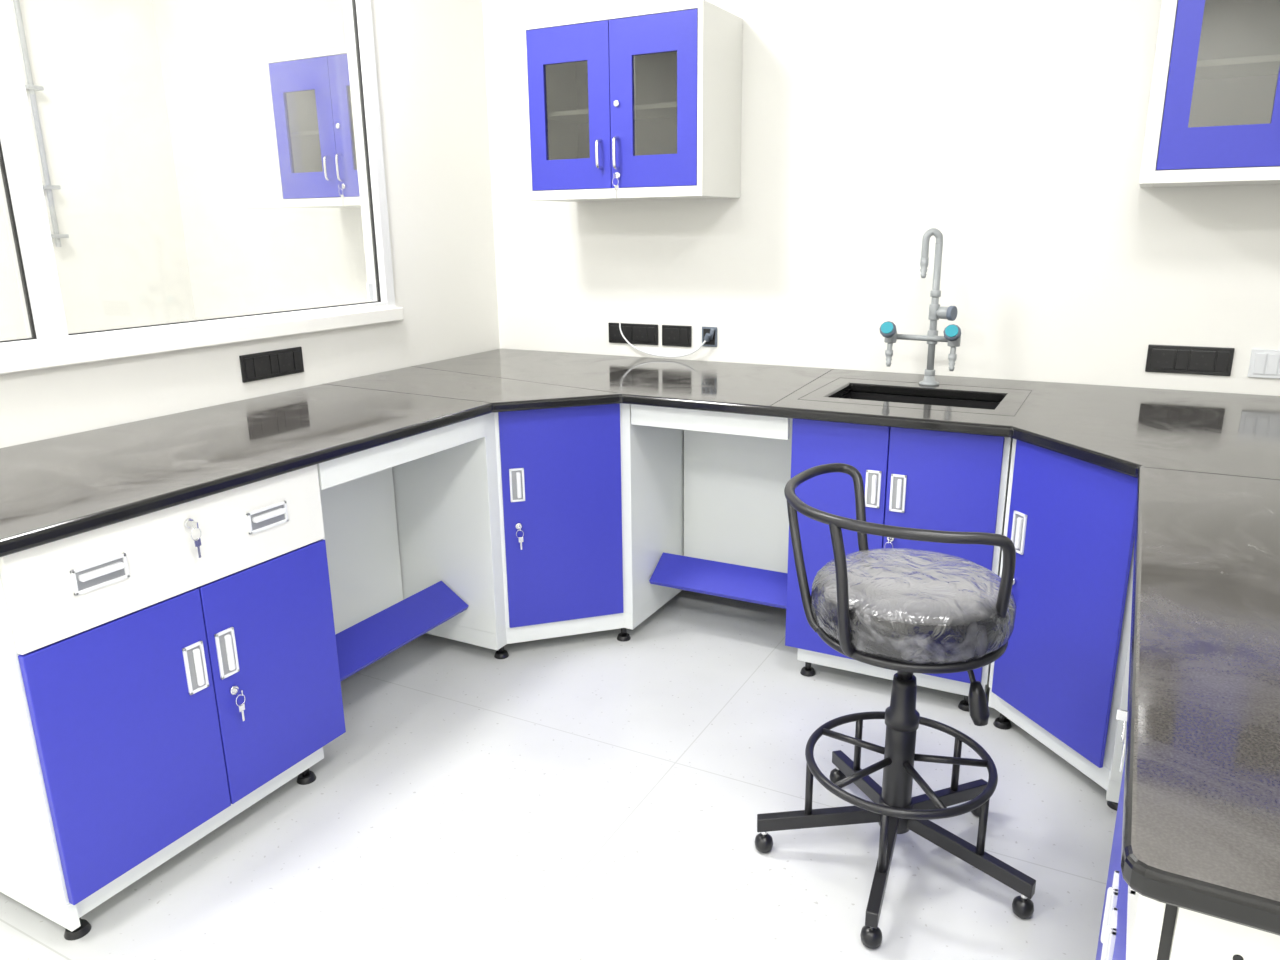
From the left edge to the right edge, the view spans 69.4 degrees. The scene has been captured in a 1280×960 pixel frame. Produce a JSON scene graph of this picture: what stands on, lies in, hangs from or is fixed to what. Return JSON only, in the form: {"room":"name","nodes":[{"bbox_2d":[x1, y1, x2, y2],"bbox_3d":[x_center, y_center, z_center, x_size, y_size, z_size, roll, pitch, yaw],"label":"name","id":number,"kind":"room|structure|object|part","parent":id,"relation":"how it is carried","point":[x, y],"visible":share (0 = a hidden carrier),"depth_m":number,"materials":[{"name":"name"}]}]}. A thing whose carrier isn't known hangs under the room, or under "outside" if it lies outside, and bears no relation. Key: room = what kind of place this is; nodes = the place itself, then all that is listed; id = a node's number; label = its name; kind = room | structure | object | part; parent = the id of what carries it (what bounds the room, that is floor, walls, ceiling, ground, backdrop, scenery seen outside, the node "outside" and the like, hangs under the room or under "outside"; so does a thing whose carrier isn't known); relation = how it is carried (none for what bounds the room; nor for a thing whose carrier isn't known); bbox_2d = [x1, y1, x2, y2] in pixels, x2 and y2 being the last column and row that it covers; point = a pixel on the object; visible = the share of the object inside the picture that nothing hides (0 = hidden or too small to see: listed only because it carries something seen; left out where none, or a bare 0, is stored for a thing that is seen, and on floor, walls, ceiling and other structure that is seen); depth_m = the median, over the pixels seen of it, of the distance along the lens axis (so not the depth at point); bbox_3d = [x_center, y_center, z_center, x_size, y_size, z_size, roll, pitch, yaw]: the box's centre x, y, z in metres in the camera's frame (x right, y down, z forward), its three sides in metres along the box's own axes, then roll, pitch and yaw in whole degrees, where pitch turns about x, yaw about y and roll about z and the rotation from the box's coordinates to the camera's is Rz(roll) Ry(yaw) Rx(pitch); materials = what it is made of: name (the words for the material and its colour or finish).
{"room":"laboratory","nodes":[
{"label":"laboratory","id":0,"kind":"room"},
{"bbox_2d":[0,0,195,340],"bbox_3d":[-3.664,-0.766,2.847,0.100,2.900,5.000,7,17,27],"label":"wall","id":1,"kind":"structure","parent":0,"point":[123,262],"depth_m":4.54,"materials":[{"name":"paint"}]},
{"bbox_2d":[13,0,68,246],"bbox_3d":[-2.756,-1.827,4.176,0.054,1.500,0.070,7,17,27],"label":"pipe","id":2,"kind":"object","parent":1,"relation":"attached to","point":[31,87],"visible":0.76,"depth_m":4.21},
{"bbox_2d":[0,0,499,447],"bbox_3d":[-1.862,-0.532,1.921,0.120,2.900,5.000,7,17,27],"label":"wall","id":3,"kind":"structure","parent":0,"point":[430,54],"depth_m":3.52,"materials":[{"name":"paint"}]},
{"bbox_2d":[0,0,69,347],"bbox_3d":[-1.576,-0.987,2.281,0.074,1.320,0.067,7,17,27],"label":"mullion","id":4,"kind":"object","parent":3,"relation":"attached to","point":[17,140],"visible":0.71,"depth_m":2.34,"materials":[{"name":"white metal"}]},
{"bbox_2d":[0,302,386,352],"bbox_3d":[-1.537,-0.381,2.511,0.072,0.028,2.435,7,17,27],"label":"frame","id":5,"kind":"object","parent":3,"relation":"attached to","point":[5,347],"visible":0.67,"depth_m":2.77,"materials":[{"name":"white metal"}]},
{"bbox_2d":[0,338,34,342],"bbox_3d":[-1.834,-0.243,1.967,0.014,0.005,1.065,7,17,27],"label":"gasket","id":6,"kind":"object","parent":5,"relation":"on","point":[24,338],"visible":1,"depth_m":2.38,"materials":[{"name":"rubber"}]},
{"bbox_2d":[68,301,380,334],"bbox_3d":[-1.271,-0.531,2.991,0.014,0.005,1.208,7,17,27],"label":"gasket","id":7,"kind":"object","parent":5,"relation":"on","point":[374,301],"visible":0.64,"depth_m":2.87,"materials":[{"name":"rubber"}]},
{"bbox_2d":[0,307,403,374],"bbox_3d":[-1.512,-0.344,2.505,0.050,0.050,2.490,7,17,27],"label":"sill","id":8,"kind":"structure","parent":3,"relation":"attached to","point":[27,360],"depth_m":2.73,"materials":[{"name":"paint"}]},
{"bbox_2d":[239,347,303,382],"bbox_3d":[-1.220,-0.384,3.060,0.013,0.087,0.254,7,17,27],"label":"power socket","id":9,"kind":"object","parent":3,"relation":"attached to","point":[269,364],"visible":1,"depth_m":3.05,"materials":[{"name":"black plastic"}]},
{"bbox_2d":[352,0,380,300],"bbox_3d":[-0.996,-1.279,3.337,0.014,1.252,0.004,7,17,27],"label":"gasket","id":10,"kind":"object","parent":3,"relation":"attached to","point":[353,1],"visible":1,"depth_m":3.35,"materials":[{"name":"rubber"}]},
{"bbox_2d":[346,0,394,307],"bbox_3d":[-0.985,-1.290,3.356,0.074,1.320,0.045,7,17,27],"label":"frame","id":11,"kind":"object","parent":3,"relation":"attached to","point":[363,7],"visible":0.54,"depth_m":3.36,"materials":[{"name":"white metal"}]},
{"bbox_2d":[0,590,1116,959],"bbox_3d":[-1.219,0.995,1.998,5.595,0.100,5.200,7,17,27],"label":"floor","id":12,"kind":"structure","parent":0,"point":[593,795],"depth_m":2.24,"materials":[{"name":"white tile"}]},
{"bbox_2d":[0,464,345,939],"bbox_3d":[-1.281,0.424,2.256,0.762,0.866,0.756,7,17,27],"label":"base cabinet","id":13,"kind":"object","parent":12,"relation":"on","point":[164,673],"visible":0.96,"depth_m":1.97,"materials":[{"name":"blue metal"}]},
{"bbox_3d":[-1.072,0.186,1.833,0.003,0.048,0.108,7,17,27],"label":"pull dish","id":14,"kind":"part","parent":13,"relation":"part of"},
{"bbox_3d":[-1.066,0.549,1.957,0.018,0.550,0.376,7,17,27],"label":"door","id":15,"kind":"part","parent":13,"relation":"part of","materials":[{"name":"blue laminate"}]},
{"bbox_3d":[-0.984,0.142,2.013,0.018,0.196,0.744,7,17,27],"label":"drawer","id":16,"kind":"part","parent":13,"relation":"part of","materials":[{"name":"white metal"}]},
{"bbox_3d":[-0.989,0.417,2.053,0.003,0.108,0.044,7,17,27],"label":"pull dish","id":17,"kind":"part","parent":13,"relation":"part of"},
{"bbox_3d":[-0.958,0.156,2.006,0.002,0.028,0.006,7,17,27],"label":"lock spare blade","id":18,"kind":"part","parent":13,"relation":"part of","materials":[{"name":"silver metal"}]},
{"bbox_3d":[-0.950,0.397,2.123,0.003,0.108,0.044,7,17,27],"label":"pull dish","id":19,"kind":"part","parent":13,"relation":"part of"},
{"bbox_3d":[-0.880,0.088,2.181,0.003,0.048,0.108,7,17,27],"label":"pull dish","id":20,"kind":"part","parent":13,"relation":"part of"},
{"bbox_3d":[-0.891,0.460,2.274,0.018,0.550,0.364,7,17,27],"label":"door","id":21,"kind":"part","parent":13,"relation":"part of","materials":[{"name":"blue laminate"}]},
{"bbox_3d":[-0.897,0.773,2.474,0.020,0.044,0.020,7,17,27],"label":"foot stem","id":22,"kind":"part","parent":13,"relation":"part of","materials":[{"name":"black plastic"}]},
{"bbox_2d":[392,403,683,658],"bbox_3d":[-0.406,0.054,3.562,1.058,0.866,1.088,7,17,27],"label":"base cabinet","id":23,"kind":"object","parent":12,"relation":"on","point":[552,522],"visible":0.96,"depth_m":3.11,"materials":[{"name":"blue metal"}]},
{"bbox_3d":[-0.401,0.016,3.013,0.044,0.108,0.003,-5,16,-16],"label":"pull dish","id":24,"kind":"part","parent":23,"relation":"part of","materials":[{"name":"silver metal"}]},
{"bbox_3d":[-0.255,0.121,3.095,0.402,0.752,0.011,-5,16,-16],"label":"door","id":25,"kind":"part","parent":23,"relation":"part of","materials":[{"name":"blue metal"}]},
{"bbox_3d":[-0.059,0.536,3.300,0.020,0.044,0.020,7,17,27],"label":"foot stem","id":26,"kind":"part","parent":23,"relation":"part of","materials":[{"name":"black plastic"}]},
{"bbox_2d":[0,349,1279,935],"bbox_3d":[0.234,-0.074,2.300,3.336,0.032,2.606,7,17,27],"label":"countertop","id":27,"kind":"structure","parent":23,"relation":"on","point":[1201,824],"depth_m":2.06,"materials":[{"name":"black stone"}]},
{"bbox_2d":[317,415,485,681],"bbox_3d":[-0.825,0.234,2.798,0.421,0.794,0.677,7,17,27],"label":"panel","id":28,"kind":"object","parent":27,"relation":"attached to","point":[372,618],"visible":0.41,"depth_m":2.96,"materials":[{"name":"white metal"}]},
{"bbox_3d":[-1.003,0.210,2.890,0.018,0.794,0.677,7,17,27],"label":"panel","id":29,"kind":"part","parent":28,"relation":"part of","materials":[{"name":"white metal"}]},
{"bbox_2d":[619,321,705,356],"bbox_3d":[0.093,-0.568,3.749,0.410,0.138,0.017,8,18,29],"label":"cable","id":30,"kind":"object","parent":27,"relation":"on","point":[626,340],"visible":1,"depth_m":3.78,"materials":[{"name":"white plastic"}]},
{"bbox_2d":[631,404,792,608],"bbox_3d":[0.313,0.110,3.200,0.542,0.794,0.427,7,17,27],"label":"panel","id":31,"kind":"object","parent":27,"relation":"attached to","point":[737,467],"visible":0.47,"depth_m":3.34,"materials":[{"name":"metal"}]},
{"bbox_3d":[0.409,0.060,3.374,0.542,0.794,0.018,7,17,27],"label":"panel","id":32,"kind":"part","parent":31,"relation":"part of","materials":[{"name":"white metal"}]},
{"bbox_2d":[839,392,999,409],"bbox_3d":[0.877,-0.141,2.956,0.524,0.203,0.309,7,17,27],"label":"sink basin","id":33,"kind":"object","parent":27,"relation":"in","point":[849,395],"depth_m":3.06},
{"bbox_2d":[880,228,960,385],"bbox_3d":[0.927,-0.562,3.025,0.264,0.507,0.133,7,17,27],"label":"faucet","id":34,"kind":"object","parent":27,"relation":"on","point":[952,333],"visible":1,"depth_m":3.02,"materials":[{"name":"grey metal"}]},
{"bbox_3d":[0.825,-0.501,3.073,0.054,0.054,0.042,7,17,27],"label":"valve knob","id":35,"kind":"part","parent":34,"relation":"part of","materials":[{"name":"teal plastic"}]},
{"bbox_3d":[0.845,-0.451,3.125,0.018,0.043,0.025,7,17,27],"label":"valve spout","id":36,"kind":"part","parent":34,"relation":"part of","materials":[{"name":"grey metal"}]},
{"bbox_3d":[1.012,-0.541,2.998,0.048,0.048,0.017,-15,21,-43],"label":"valve knob","id":37,"kind":"part","parent":34,"relation":"part of","materials":[{"name":"grey plastic"}]},
{"bbox_3d":[1.001,-0.472,2.961,0.054,0.054,0.042,7,17,27],"label":"valve knob","id":38,"kind":"part","parent":34,"relation":"part of","materials":[{"name":"teal plastic"}]},
{"bbox_3d":[1.021,-0.422,3.012,0.018,0.043,0.025,7,17,27],"label":"valve spout","id":39,"kind":"part","parent":34,"relation":"part of","materials":[{"name":"grey metal"}]},
{"bbox_2d":[755,463,1035,948],"bbox_3d":[0.577,0.467,2.022,0.627,0.864,0.605,7,17,27],"label":"stool","id":40,"kind":"object","parent":12,"relation":"on","point":[906,611],"visible":1,"depth_m":1.94,"materials":[{"name":"black metal"}]},
{"bbox_3d":[0.390,0.712,2.130,0.017,0.160,0.017,7,17,27],"label":"ring post","id":41,"kind":"part","parent":40,"relation":"part of","materials":[{"name":"black metal"}]},
{"bbox_3d":[0.426,0.784,2.146,0.305,0.079,0.025,1,15,5],"label":"leg","id":42,"kind":"part","parent":40,"relation":"part of","materials":[{"name":"black metal"}]},
{"bbox_3d":[0.551,0.745,2.285,0.025,0.079,0.305,-4,16,-12],"label":"leg","id":43,"kind":"part","parent":40,"relation":"part of","materials":[{"name":"black metal"}]},
{"bbox_3d":[0.542,0.663,2.299,0.017,0.160,0.017,7,17,27],"label":"ring post","id":44,"kind":"part","parent":40,"relation":"part of","materials":[{"name":"black metal"}]},
{"bbox_3d":[0.525,0.827,1.988,0.025,0.079,0.305,6,17,22],"label":"leg","id":45,"kind":"part","parent":40,"relation":"part of","materials":[{"name":"black metal"}]},
{"bbox_3d":[0.510,0.763,1.937,0.017,0.160,0.017,7,17,27],"label":"ring post","id":46,"kind":"part","parent":40,"relation":"part of","materials":[{"name":"black metal"}]},
{"bbox_3d":[0.494,0.179,1.992,0.317,0.289,0.595,-8,17,-23],"label":"arm rail","id":47,"kind":"part","parent":40,"relation":"part of","materials":[{"name":"black metal"}]},
{"bbox_2d":[811,548,1015,663],"bbox_3d":[0.582,0.254,1.985,0.420,0.131,0.420,7,17,27],"label":"cushion","id":48,"kind":"object","parent":40,"relation":"on","point":[897,605],"depth_m":1.85,"materials":[{"name":"plastic"}]},
{"bbox_3d":[0.727,0.762,2.213,0.305,0.079,0.025,-10,18,-30],"label":"leg","id":49,"kind":"part","parent":40,"relation":"part of","materials":[{"name":"black metal"}]},
{"bbox_3d":[0.757,0.685,2.211,0.017,0.160,0.017,7,17,27],"label":"ring post","id":50,"kind":"part","parent":40,"relation":"part of","materials":[{"name":"black metal"}]},
{"bbox_3d":[0.711,0.813,2.030,0.305,0.079,0.025,12,20,39],"label":"leg","id":51,"kind":"part","parent":40,"relation":"part of","materials":[{"name":"black metal"}]},
{"bbox_3d":[0.659,0.390,1.971,0.122,0.063,0.014,11,19,36],"label":"height lever","id":52,"kind":"part","parent":40,"relation":"part of","materials":[{"name":"black metal"}]},
{"bbox_3d":[0.737,0.747,1.987,0.017,0.160,0.017,7,17,27],"label":"ring post","id":53,"kind":"part","parent":40,"relation":"part of","materials":[{"name":"black metal"}]},
{"bbox_3d":[0.814,0.880,1.956,0.014,0.027,0.014,7,17,27],"label":"caster stem","id":54,"kind":"part","parent":40,"relation":"part of","materials":[{"name":"silver metal"}]},
{"bbox_2d":[785,418,1012,711],"bbox_3d":[0.898,0.178,3.055,0.622,0.866,0.768,7,17,27],"label":"base cabinet","id":55,"kind":"object","parent":12,"relation":"on","point":[912,478],"visible":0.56,"depth_m":2.70,"materials":[{"name":"blue wood"}]},
{"bbox_3d":[0.552,0.603,3.029,0.020,0.044,0.020,7,17,27],"label":"foot stem","id":56,"kind":"part","parent":55,"relation":"part of","materials":[{"name":"black plastic"}]},
{"bbox_3d":[0.595,0.187,2.821,0.290,0.752,0.018,7,17,27],"label":"door","id":57,"kind":"part","parent":55,"relation":"part of","materials":[{"name":"blue metal"}]},
{"bbox_3d":[0.685,0.026,2.715,0.040,0.108,0.003,7,17,27],"label":"pull dish","id":58,"kind":"part","parent":55,"relation":"part of","materials":[{"name":"silver metal"}]},
{"bbox_3d":[0.750,0.038,2.683,0.040,0.108,0.003,7,17,27],"label":"pull dish","id":59,"kind":"part","parent":55,"relation":"part of","materials":[{"name":"silver metal"}]},
{"bbox_3d":[0.862,0.221,2.684,0.307,0.752,0.018,7,17,27],"label":"door","id":60,"kind":"part","parent":55,"relation":"part of","materials":[{"name":"blue metal"}]},
{"bbox_3d":[0.994,0.660,2.803,0.020,0.044,0.020,7,17,27],"label":"foot stem","id":61,"kind":"part","parent":55,"relation":"part of","materials":[{"name":"black plastic"}]},
{"bbox_2d":[988,439,1136,810],"bbox_3d":[1.576,0.311,2.541,1.063,0.866,1.093,7,17,27],"label":"base cabinet","id":62,"kind":"object","parent":12,"relation":"on","point":[1061,676],"visible":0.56,"depth_m":2.34,"materials":[{"name":"blue metal"}]},
{"bbox_3d":[1.063,0.687,2.701,0.020,0.044,0.020,7,17,27],"label":"foot stem","id":63,"kind":"part","parent":62,"relation":"part of","materials":[{"name":"black plastic"}]},
{"bbox_3d":[1.024,0.142,2.495,0.003,0.108,0.044,-5,16,-17],"label":"pull dish","id":64,"kind":"part","parent":62,"relation":"part of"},
{"bbox_2d":[1096,709,1279,959],"bbox_3d":[0.947,0.715,1.105,0.760,0.866,0.770,7,17,27],"label":"base cabinet","id":65,"kind":"object","parent":12,"relation":"on","point":[1134,926],"visible":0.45,"depth_m":0.83,"materials":[{"name":"white laminate"}]},
{"bbox_3d":[0.739,0.671,1.436,0.018,0.550,0.368,7,17,27],"label":"door","id":66,"kind":"part","parent":65,"relation":"part of","materials":[{"name":"blue laminate"}]},
{"bbox_3d":[0.564,0.761,1.118,0.018,0.550,0.374,7,17,27],"label":"door","id":67,"kind":"part","parent":65,"relation":"part of","materials":[{"name":"blue laminate"}]},
{"bbox_3d":[0.620,0.362,1.189,0.002,0.028,0.006,7,17,27],"label":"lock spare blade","id":68,"kind":"part","parent":65,"relation":"part of","materials":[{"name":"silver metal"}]},
{"bbox_3d":[0.646,0.353,1.176,0.018,0.196,0.745,7,17,27],"label":"drawer","id":69,"kind":"part","parent":65,"relation":"part of","materials":[{"name":"white laminate"}]},
{"bbox_3d":[0.795,0.784,0.764,0.703,0.807,0.012,7,17,27],"label":"panel","id":70,"kind":"part","parent":65,"relation":"part of","materials":[{"name":"white laminate"}]},
{"bbox_2d":[152,0,1279,395],"bbox_3d":[-0.043,-1.063,3.769,5.595,2.900,0.100,7,17,27],"label":"wall","id":71,"kind":"structure","parent":0,"point":[1014,131],"depth_m":3.27,"materials":[{"name":"paint"}]},
{"bbox_2d":[264,47,360,207],"bbox_3d":[-1.211,-1.506,4.001,0.723,0.615,0.384,7,17,27],"label":"upper cabinet","id":72,"kind":"object","parent":71,"relation":"attached to","point":[309,93],"visible":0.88,"depth_m":3.94,"materials":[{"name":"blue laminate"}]},
{"bbox_2d":[290,128,354,139],"bbox_3d":[-1.191,-1.517,4.036,0.683,0.016,0.278,7,17,27],"label":"shelf","id":73,"kind":"object","parent":72,"relation":"attached to","point":[296,134],"depth_m":4.08,"materials":[{"name":"white laminate"}]},
{"bbox_3d":[-1.324,-1.320,3.911,0.013,0.107,0.036,7,17,27],"label":"handle","id":74,"kind":"part","parent":72,"relation":"part of","materials":[{"name":"silver metal"}]},
{"bbox_3d":[-1.262,-1.313,3.879,0.013,0.117,0.036,7,17,27],"label":"handle","id":75,"kind":"part","parent":72,"relation":"part of","materials":[{"name":"silver metal"}]},
{"bbox_2d":[521,0,742,201],"bbox_3d":[-0.036,-1.354,3.397,0.723,0.615,0.384,7,17,27],"label":"upper cabinet","id":76,"kind":"object","parent":71,"relation":"attached to","point":[643,103],"visible":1,"depth_m":3.28,"materials":[{"name":"blue metal"}]},
{"bbox_3d":[-0.148,-1.168,3.307,0.013,0.107,0.036,7,17,27],"label":"handle","id":77,"kind":"part","parent":76,"relation":"part of","materials":[{"name":"silver metal"}]},
{"bbox_2d":[547,102,676,123],"bbox_3d":[-0.016,-1.365,3.433,0.683,0.016,0.278,7,17,27],"label":"shelf","id":78,"kind":"object","parent":76,"relation":"attached to","point":[660,113],"depth_m":3.45,"materials":[{"name":"white laminate"}]},
{"bbox_3d":[-0.087,-1.161,3.275,0.013,0.117,0.036,7,17,27],"label":"handle","id":79,"kind":"part","parent":76,"relation":"part of","materials":[{"name":"silver metal"}]},
{"bbox_2d":[608,323,657,344],"bbox_3d":[-0.027,-0.606,3.822,0.229,0.083,0.013,7,17,27],"label":"power socket","id":80,"kind":"object","parent":71,"relation":"attached to","point":[647,334],"visible":1,"depth_m":3.81,"materials":[{"name":"black plastic"}]},
{"bbox_2d":[662,325,691,346],"bbox_3d":[0.147,-0.583,3.733,0.130,0.083,0.012,7,17,27],"label":"power socket","id":81,"kind":"object","parent":71,"relation":"attached to","point":[672,335],"visible":1,"depth_m":3.73,"materials":[{"name":"black plastic"}]},
{"bbox_2d":[702,327,716,346],"bbox_3d":[0.267,-0.565,3.654,0.066,0.078,0.044,7,17,27],"label":"power socket","id":82,"kind":"object","parent":71,"relation":"attached to","point":[709,334],"visible":0.98,"depth_m":3.66,"materials":[{"name":"black plastic"}]},
{"bbox_2d":[1145,344,1234,375],"bbox_3d":[1.733,-0.380,2.917,0.234,0.087,0.013,7,17,27],"label":"power socket","id":83,"kind":"object","parent":71,"relation":"attached to","point":[1218,361],"visible":1,"depth_m":2.91,"materials":[{"name":"black plastic"}]},
{"bbox_2d":[1139,0,1279,187],"bbox_3d":[1.781,-1.118,2.464,0.723,0.615,0.384,7,17,27],"label":"upper cabinet","id":84,"kind":"object","parent":71,"relation":"attached to","point":[1213,118],"visible":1,"depth_m":2.52,"materials":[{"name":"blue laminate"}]},
{"bbox_2d":[1167,54,1279,81],"bbox_3d":[1.808,-1.128,2.496,0.667,0.016,0.278,7,17,27],"label":"shelf","id":85,"kind":"object","parent":84,"relation":"attached to","point":[1256,68],"depth_m":2.55,"materials":[{"name":"white laminate"}]},
{"bbox_2d":[1247,349,1279,378],"bbox_3d":[1.913,-0.356,2.825,0.083,0.087,0.013,7,17,27],"label":"power socket","id":86,"kind":"object","parent":71,"relation":"attached to","point":[1264,363],"visible":1,"depth_m":2.82,"materials":[{"name":"white plastic"}]},
{"bbox_3d":[-1.843,-0.846,1.802,0.006,1.252,1.065,7,17,27],"label":"glass","id":87,"kind":"object","parent":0,"visible":0},
{"bbox_2d":[0,142,36,338],"bbox_3d":[-1.593,-0.973,2.252,0.014,1.252,0.004,7,17,27],"label":"gasket","id":88,"kind":"object","parent":87,"relation":"attached to","point":[2,164],"visible":1,"depth_m":2.35,"materials":[{"name":"rubber"}]},
{"bbox_3d":[-1.279,-1.135,2.825,0.006,1.252,1.208,7,17,27],"label":"glass","id":89,"kind":"object","parent":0,"visible":0},
{"bbox_2d":[366,283,373,299],"bbox_3d":[-1.006,-0.703,3.445,0.010,0.060,0.025,7,17,27],"label":"latch","id":90,"kind":"object","parent":89,"relation":"attached to","point":[370,293],"visible":1,"depth_m":3.44,"materials":[{"name":"white plastic"}]}
]}

